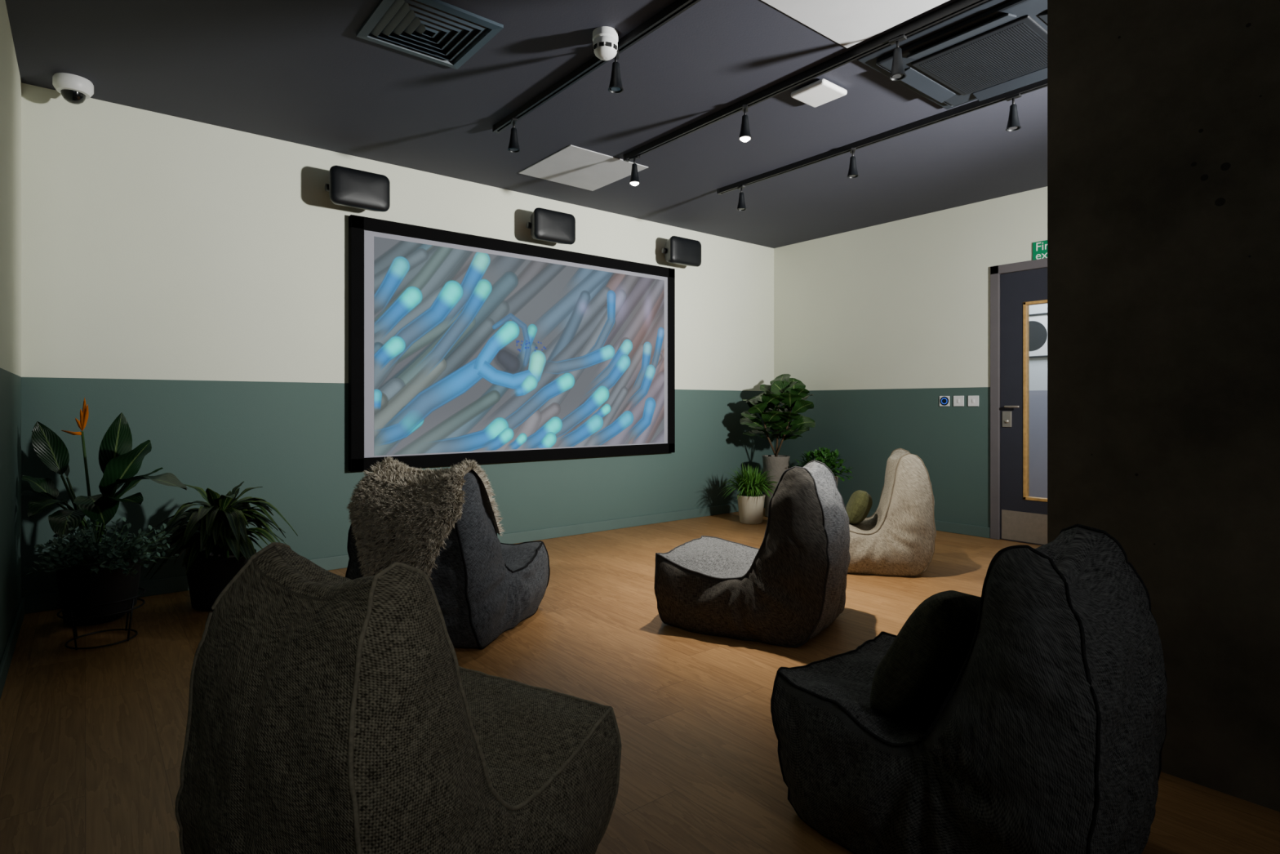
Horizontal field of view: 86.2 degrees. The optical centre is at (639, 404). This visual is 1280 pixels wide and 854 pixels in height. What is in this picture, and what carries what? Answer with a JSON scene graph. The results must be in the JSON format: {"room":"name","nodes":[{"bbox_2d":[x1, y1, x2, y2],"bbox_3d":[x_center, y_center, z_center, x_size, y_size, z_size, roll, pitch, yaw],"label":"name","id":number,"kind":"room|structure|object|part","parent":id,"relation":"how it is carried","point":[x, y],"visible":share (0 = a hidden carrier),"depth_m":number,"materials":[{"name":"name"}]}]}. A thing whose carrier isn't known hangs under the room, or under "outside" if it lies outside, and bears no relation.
{"room":"screening room","nodes":[
{"label":"screening room","id":0,"kind":"room"},
{"bbox_2d":[0,0,21,662],"bbox_3d":[-0.758,-0.285,0.458,0.100,2.690,7.666,0,0,-39],"label":"wall","id":1,"kind":"structure","parent":0,"point":[10,77],"depth_m":2.94,"materials":[{"name":"paint"}]},
{"bbox_2d":[0,597,25,698],"bbox_3d":[-0.709,1.018,0.488,0.014,0.085,7.652,0,0,-39],"label":"baseboard","id":2,"kind":"structure","parent":1,"relation":"attached to","point":[6,660],"depth_m":2.84,"materials":[{"name":"green paint"}]},
{"bbox_2d":[53,539,135,626],"bbox_3d":[-2.690,0.880,3.381,0.328,0.360,0.328,0,0,-39],"label":"pot","id":3,"kind":"object","parent":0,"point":[91,621],"depth_m":3.27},
{"bbox_2d":[21,83,773,597],"bbox_3d":[-0.892,-0.285,5.349,6.053,2.690,0.100,0,0,-39],"label":"wall","id":4,"kind":"structure","parent":0,"point":[186,279],"depth_m":4.11,"materials":[{"name":"white paint"}]},
{"bbox_2d":[324,165,390,211],"bbox_3d":[-1.815,-1.355,4.374,0.366,0.234,0.251,0,0,-39],"label":"wall speaker","id":5,"kind":"object","parent":4,"relation":"attached to","point":[346,187],"visible":1,"depth_m":4.27,"materials":[{"name":"black plastic"}]},
{"bbox_3d":[-1.943,-1.355,4.277,0.040,0.048,0.048,0,0,-39],"label":"bracket knob","id":6,"kind":"part","parent":5,"relation":"part of","materials":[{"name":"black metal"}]},
{"bbox_2d":[21,499,764,613],"bbox_3d":[-0.863,1.018,5.298,5.833,0.085,0.014,0,0,-39],"label":"baseboard","id":7,"kind":"structure","parent":4,"relation":"attached to","point":[42,602],"depth_m":5.34,"materials":[{"name":"green paint"}]},
{"bbox_2d":[348,214,675,471],"bbox_3d":[-0.792,-0.398,5.328,2.813,1.662,0.055,0,0,-39],"label":"projection screen","id":8,"kind":"object","parent":4,"relation":"attached to","point":[479,349],"visible":1,"depth_m":5.08,"materials":[{"name":"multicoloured fabric"}]},
{"bbox_2d":[525,207,575,244],"bbox_3d":[-0.705,-1.355,5.274,0.366,0.234,0.251,0,0,-39],"label":"wall speaker","id":9,"kind":"object","parent":4,"relation":"attached to","point":[545,224],"visible":1,"depth_m":5.16,"materials":[{"name":"black plastic"}]},
{"bbox_3d":[-0.832,-1.355,5.178,0.040,0.048,0.048,0,0,-39],"label":"bracket knob","id":10,"kind":"part","parent":9,"relation":"part of","materials":[{"name":"black metal"}]},
{"bbox_2d":[661,235,701,266],"bbox_3d":[0.348,-1.355,6.128,0.366,0.234,0.251,0,0,-39],"label":"wall speaker","id":11,"kind":"object","parent":4,"relation":"attached to","point":[677,250],"visible":1,"depth_m":6.01,"materials":[{"name":"black plastic"}]},
{"bbox_3d":[0.220,-1.355,6.032,0.040,0.048,0.048,0,0,-39],"label":"bracket knob","id":12,"kind":"part","parent":11,"relation":"part of","materials":[{"name":"black metal"}]},
{"bbox_2d":[4,0,1047,248],"bbox_3d":[2.221,-1.680,2.938,7.850,0.100,7.766,0,0,-39],"label":"ceiling","id":13,"kind":"structure","parent":0,"point":[300,72],"depth_m":3.64,"materials":[{"name":"black paint"}]},
{"bbox_2d":[52,72,93,104],"bbox_3d":[-2.844,-1.571,3.436,0.160,0.118,0.160,0,0,-39],"label":"security camera","id":14,"kind":"object","parent":13,"relation":"attached to","point":[74,89],"visible":1,"depth_m":3.39,"materials":[{"name":"white plastic"}]},
{"bbox_2d":[355,0,503,69],"bbox_3d":[-0.916,-1.620,2.971,0.470,0.020,0.470,0,0,-39],"label":"ceiling vent","id":15,"kind":"object","parent":13,"relation":"in","point":[437,31],"visible":1,"depth_m":2.95,"materials":[{"name":"metal"}]},
{"bbox_2d":[518,145,648,191],"bbox_3d":[-0.397,-1.627,4.749,0.635,0.006,0.663,0,0,-39],"label":"ceiling panel","id":16,"kind":"object","parent":13,"relation":"attached to","point":[572,166],"visible":1,"depth_m":4.71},
{"bbox_2d":[492,0,701,133],"bbox_3d":[0.681,-1.611,2.129,0.040,0.037,4.850,0,0,-39],"label":"track","id":17,"kind":"object","parent":13,"relation":"attached to","point":[676,8],"visible":1,"depth_m":3.23,"materials":[{"name":"black metal"}]},
{"bbox_2d":[507,117,519,152],"bbox_3d":[-0.708,-1.510,3.842,0.072,0.169,0.072,0,0,-19],"label":"track spotlight","id":18,"kind":"object","parent":17,"relation":"attached to","point":[513,146],"visible":1,"depth_m":3.83,"materials":[{"name":"black metal"}]},
{"bbox_2d":[608,48,623,93],"bbox_3d":[-0.110,-1.510,3.104,0.072,0.169,0.072,0,0,1],"label":"track spotlight","id":19,"kind":"object","parent":17,"relation":"attached to","point":[615,86],"visible":0.86,"depth_m":3.09,"materials":[{"name":"black metal"}]},
{"bbox_2d":[592,26,617,60],"bbox_3d":[-0.152,-1.575,3.005,0.114,0.109,0.114,0,0,-39],"label":"smoke detector","id":20,"kind":"object","parent":13,"relation":"attached to","point":[605,38],"visible":1,"depth_m":2.96,"materials":[{"name":"white plastic"}]},
{"bbox_2d":[622,0,987,161],"bbox_3d":[1.399,-1.611,2.641,0.040,0.037,4.740,0,0,-39],"label":"track","id":21,"kind":"object","parent":13,"relation":"attached to","point":[956,7],"visible":0.93,"depth_m":3.29,"materials":[{"name":"black metal"}]},
{"bbox_2d":[628,155,639,186],"bbox_3d":[-0.035,-1.504,4.409,0.072,0.182,0.072,0,0,34],"label":"track spotlight","id":22,"kind":"object","parent":21,"relation":"attached to","point":[634,180],"visible":1,"depth_m":4.39,"materials":[{"name":"black metal"}]},
{"bbox_2d":[738,104,751,142],"bbox_3d":[0.564,-1.504,3.671,0.072,0.182,0.072,0,0,10],"label":"track spotlight","id":23,"kind":"object","parent":21,"relation":"attached to","point":[744,135],"visible":1,"depth_m":3.65,"materials":[{"name":"black metal"}]},
{"bbox_3d":[0.564,-1.488,3.671,0.072,0.124,0.072,0,0,10],"label":"lamp shade","id":24,"kind":"part","parent":23,"relation":"part of","materials":[{"name":"black plastic"}]},
{"bbox_2d":[888,34,906,80],"bbox_3d":[1.123,-1.510,2.982,0.072,0.169,0.072,0,0,-43],"label":"track spotlight","id":25,"kind":"object","parent":21,"relation":"attached to","point":[897,72],"visible":1,"depth_m":2.97,"materials":[{"name":"black metal"}]},
{"bbox_3d":[1.123,-1.488,2.982,0.072,0.124,0.072,0,0,-43],"label":"lamp shade","id":26,"kind":"part","parent":25,"relation":"part of","materials":[{"name":"black plastic"}]},
{"bbox_2d":[791,78,847,107],"bbox_3d":[0.924,-1.611,3.537,0.210,0.038,0.210,0,0,-39],"label":"wireless access point","id":27,"kind":"object","parent":13,"relation":"attached to","point":[822,91],"visible":1,"depth_m":3.51,"materials":[{"name":"white plastic"}]},
{"bbox_2d":[761,0,949,48],"bbox_3d":[0.839,-1.627,2.625,0.790,0.006,0.640,0,0,-39],"label":"ceiling panel","id":28,"kind":"object","parent":13,"relation":"attached to","point":[847,23],"visible":1,"depth_m":2.84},
{"bbox_2d":[716,78,1047,195],"bbox_3d":[2.126,-1.611,3.301,0.040,0.037,4.850,0,0,-39],"label":"track","id":29,"kind":"object","parent":13,"relation":"attached to","point":[975,105],"visible":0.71,"depth_m":4.07,"materials":[{"name":"black metal"}]},
{"bbox_2d":[737,185,746,210],"bbox_3d":[0.743,-1.510,5.006,0.072,0.169,0.072,0,0,-24],"label":"track spotlight","id":30,"kind":"object","parent":29,"relation":"attached to","point":[741,205],"visible":1,"depth_m":4.99,"materials":[{"name":"black metal"}]},
{"bbox_2d":[847,147,858,177],"bbox_3d":[1.331,-1.510,4.280,0.072,0.169,0.072,0,0,12],"label":"track spotlight","id":31,"kind":"object","parent":29,"relation":"attached to","point":[852,172],"visible":1,"depth_m":4.26,"materials":[{"name":"black metal"}]},
{"bbox_2d":[1005,93,1021,131],"bbox_3d":[1.931,-1.510,3.540,0.072,0.169,0.072,0,0,-40],"label":"track spotlight","id":32,"kind":"object","parent":29,"relation":"attached to","point":[1013,124],"visible":1,"depth_m":3.52,"materials":[{"name":"black metal"}]},
{"bbox_2d":[857,0,1047,109],"bbox_3d":[1.614,-1.596,3.137,0.860,0.068,0.860,0,0,-39],"label":"air conditioner","id":33,"kind":"object","parent":13,"relation":"attached to","point":[991,48],"visible":0.69,"depth_m":3.09,"materials":[{"name":"black metal"}]},
{"bbox_2d":[911,14,1047,95],"bbox_3d":[1.614,-1.581,3.137,0.510,0.018,0.510,0,0,-39],"label":"grille","id":34,"kind":"object","parent":33,"relation":"attached to","point":[1017,46],"depth_m":3.11,"materials":[{"name":"black metal"}]},
{"bbox_2d":[0,507,1279,853],"bbox_3d":[2.221,1.110,2.938,7.850,0.100,7.766,0,0,-39],"label":"floor","id":35,"kind":"structure","parent":0,"point":[91,740],"depth_m":2.44,"materials":[{"name":"brown wood"}]},
{"bbox_2d":[15,516,179,649],"bbox_3d":[-2.403,0.776,3.096,0.534,0.558,0.565,0,0,-15],"label":"plant","id":36,"kind":"object","parent":35,"relation":"on","point":[96,582],"visible":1,"depth_m":2.98,"materials":[{"name":"green plant"}]},
{"bbox_3d":[-2.410,0.802,3.067,0.298,0.235,0.298,0,0,-39],"label":"pot","id":37,"kind":"part","parent":36,"relation":"part of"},
{"bbox_2d":[21,397,186,626],"bbox_3d":[-2.562,0.512,3.272,0.602,1.095,0.673,0,0,-39],"label":"plant","id":38,"kind":"object","parent":35,"relation":"on","point":[119,464],"visible":0.73,"depth_m":3.28,"materials":[{"name":"green plant"}]},
{"bbox_2d":[140,481,297,611],"bbox_3d":[-2.229,0.737,3.637,0.695,0.646,0.659,0,0,-39],"label":"plant","id":39,"kind":"object","parent":35,"relation":"on","point":[219,526],"visible":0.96,"depth_m":3.50,"materials":[{"name":"green plant"}]},
{"bbox_3d":[-2.223,0.925,3.630,0.328,0.270,0.328,0,0,-39],"label":"pot","id":40,"kind":"part","parent":39,"relation":"part of","materials":[{"name":"black ceramic"}]},
{"bbox_2d":[177,543,620,853],"bbox_3d":[-0.492,0.671,1.497,0.710,0.777,0.750,0,0,31],"label":"bean bag chair","id":41,"kind":"object","parent":35,"relation":"on","point":[328,711],"visible":1,"depth_m":1.20,"materials":[{"name":"grey fabric"}]},
{"bbox_2d":[339,471,548,648],"bbox_3d":[-0.912,0.672,3.328,0.792,0.776,0.859,0,0,16],"label":"bean bag chair","id":42,"kind":"object","parent":35,"relation":"on","point":[482,588],"visible":0.48,"depth_m":2.97,"materials":[{"name":"grey fabric"}]},
{"bbox_2d":[346,456,505,583],"bbox_3d":[-0.973,0.598,3.053,0.658,0.723,0.428,0,0,16],"label":"sheepskin throw","id":43,"kind":"object","parent":42,"relation":"on","point":[402,514],"visible":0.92,"depth_m":2.93,"materials":[{"name":"fur"}]},
{"bbox_2d":[716,462,776,524],"bbox_3d":[0.993,0.788,6.159,0.624,0.543,0.673,0,0,-39],"label":"grassy plant","id":44,"kind":"object","parent":35,"relation":"on","point":[750,501],"visible":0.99,"depth_m":6.06,"materials":[{"name":"green plant"}]},
{"bbox_3d":[0.998,0.935,6.152,0.252,0.250,0.252,0,0,-39],"label":"pot","id":45,"kind":"part","parent":44,"relation":"part of","materials":[{"name":"white ceramic"}]},
{"bbox_2d":[650,459,851,647],"bbox_3d":[0.576,0.670,3.405,0.896,0.780,0.806,0,0,26],"label":"bean bag chair","id":46,"kind":"object","parent":35,"relation":"on","point":[786,592],"visible":1,"depth_m":3.05,"materials":[{"name":"grey fabric"}]},
{"bbox_2d":[762,454,790,517],"bbox_3d":[1.288,0.772,6.477,0.258,0.575,0.258,0,0,-39],"label":"pot","id":47,"kind":"object","parent":35,"relation":"on","point":[775,463],"depth_m":6.39,"materials":[{"name":"ceramic"}]},
{"bbox_2d":[739,373,815,517],"bbox_3d":[1.298,0.381,6.479,0.710,1.358,0.522,0,0,1],"label":"potted plant","id":48,"kind":"object","parent":35,"relation":"on","point":[792,393],"visible":0.97,"depth_m":6.40,"materials":[{"name":"plant"}]},
{"bbox_2d":[794,446,854,484],"bbox_3d":[1.663,0.722,6.238,0.556,0.677,0.539,0,0,17],"label":"plant","id":49,"kind":"object","parent":35,"relation":"on","point":[823,455],"visible":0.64,"depth_m":6.17,"materials":[{"name":"green plant"}]},
{"bbox_3d":[1.661,0.850,6.239,0.288,0.420,0.288,0,0,-39],"label":"pot","id":50,"kind":"part","parent":49,"relation":"part of","materials":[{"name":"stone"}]},
{"bbox_2d":[844,449,936,577],"bbox_3d":[1.515,0.684,4.561,0.819,0.753,0.744,0,0,15],"label":"bean bag chair","id":51,"kind":"object","parent":35,"relation":"on","point":[898,538],"visible":0.72,"depth_m":4.21,"materials":[{"name":"beige fabric"}]},
{"bbox_2d":[844,490,871,524],"bbox_3d":[1.451,0.685,4.562,0.177,0.240,0.338,0,0,10],"label":"cushion","id":52,"kind":"object","parent":51,"relation":"on","point":[858,505],"visible":0.98,"depth_m":4.43,"materials":[{"name":"green fabric"}]},
{"bbox_2d":[767,516,1167,853],"bbox_3d":[0.807,0.668,1.722,0.740,0.784,0.838,0,0,-41],"label":"bean bag chair","id":53,"kind":"object","parent":35,"relation":"on","point":[1049,735],"visible":0.94,"depth_m":1.41,"materials":[{"name":"grey fabric"}]},
{"bbox_2d":[869,592,983,716],"bbox_3d":[0.739,0.625,1.708,0.384,0.356,0.232,0,0,-45],"label":"cushion","id":54,"kind":"object","parent":53,"relation":"on","point":[922,657],"visible":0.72,"depth_m":1.59,"materials":[{"name":"fabric"}]},
{"bbox_2d":[773,186,1047,527],"bbox_3d":[3.858,-0.285,4.201,0.120,2.690,7.666,0,0,-39],"label":"wall","id":55,"kind":"structure","parent":0,"point":[878,323],"depth_m":6.00,"materials":[{"name":"white paint"}]},
{"bbox_2d":[866,511,990,537],"bbox_3d":[2.091,1.018,6.275,0.014,0.085,2.190,0,0,-39],"label":"baseboard","id":56,"kind":"structure","parent":55,"relation":"attached to","point":[948,526],"depth_m":5.59,"materials":[{"name":"green paint"}]},
{"bbox_2d":[939,395,950,406],"bbox_3d":[2.544,-0.030,5.717,0.012,0.086,0.086,0,0,-39],"label":"button","id":57,"kind":"object","parent":55,"relation":"attached to","point":[944,401],"visible":1,"depth_m":5.71,"materials":[{"name":"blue plastic"}]},
{"bbox_2d":[953,395,964,406],"bbox_3d":[2.618,-0.030,5.624,0.015,0.086,0.086,0,0,-39],"label":"light switch","id":58,"kind":"object","parent":55,"relation":"attached to","point":[958,401],"visible":1,"depth_m":5.62,"materials":[{"name":"white plastic"}]},
{"bbox_2d":[968,395,978,406],"bbox_3d":[2.693,-0.030,5.530,0.015,0.086,0.086,0,0,-39],"label":"light switch","id":59,"kind":"object","parent":55,"relation":"attached to","point":[973,401],"visible":1,"depth_m":5.53,"materials":[{"name":"white plastic"}]},
{"bbox_2d":[990,257,1047,539],"bbox_3d":[3.142,-0.017,5.076,0.150,2.153,0.997,0,0,-39],"label":"door frame","id":60,"kind":"structure","parent":55,"relation":"attached to","point":[996,271],"depth_m":5.38,"materials":[{"name":"grey metal"}]},
{"bbox_2d":[1000,267,1047,545],"bbox_3d":[3.095,0.016,5.038,0.111,2.076,0.855,0,0,-39],"label":"door","id":61,"kind":"structure","parent":55,"relation":"in","point":[1024,517],"depth_m":5.28,"materials":[{"name":"grey wood"}]},
{"bbox_3d":[2.859,0.113,5.331,0.010,0.125,0.070,0,0,-39],"label":"lock plate","id":62,"kind":"part","parent":61,"relation":"part of","materials":[{"name":"metal"}]},
{"bbox_3d":[2.871,0.015,5.275,0.061,0.018,0.120,0,0,-39],"label":"handle lever","id":63,"kind":"part","parent":61,"relation":"part of","materials":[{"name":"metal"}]},
{"bbox_3d":[3.098,0.935,5.041,0.003,0.226,0.835,0,0,-39],"label":"kick plate","id":64,"kind":"part","parent":61,"relation":"part of","materials":[{"name":"metal"}]},
{"bbox_2d":[1032,240,1047,260],"bbox_3d":[3.118,-1.150,5.008,0.013,0.154,0.452,0,0,-39],"label":"exit sign","id":65,"kind":"object","parent":55,"relation":"attached to","point":[1039,248],"visible":0.32,"depth_m":5.14,"materials":[{"name":"green plastic"}]},
{"bbox_2d":[1029,303,1047,497],"bbox_3d":[5.184,-0.285,5.277,0.100,2.690,7.666,0,0,-39],"label":"wall","id":66,"kind":"structure","parent":0,"point":[1037,366],"depth_m":6.75,"materials":[{"name":"white paint"}]},
{"bbox_2d":[1029,312,1047,357],"bbox_3d":[3.896,-0.680,6.765,0.024,0.430,0.680,0,0,-39],"label":"framed poster","id":67,"kind":"object","parent":66,"relation":"attached to","point":[1037,322],"visible":0.32,"depth_m":6.73,"materials":[{"name":"paper"}]},
{"bbox_2d":[1047,0,1279,812],"bbox_3d":[2.361,-0.285,1.070,0.185,2.690,3.088,0,0,-39],"label":"wall","id":68,"kind":"structure","parent":0,"point":[1163,116],"depth_m":1.95,"materials":[{"name":"paint"}]}
]}

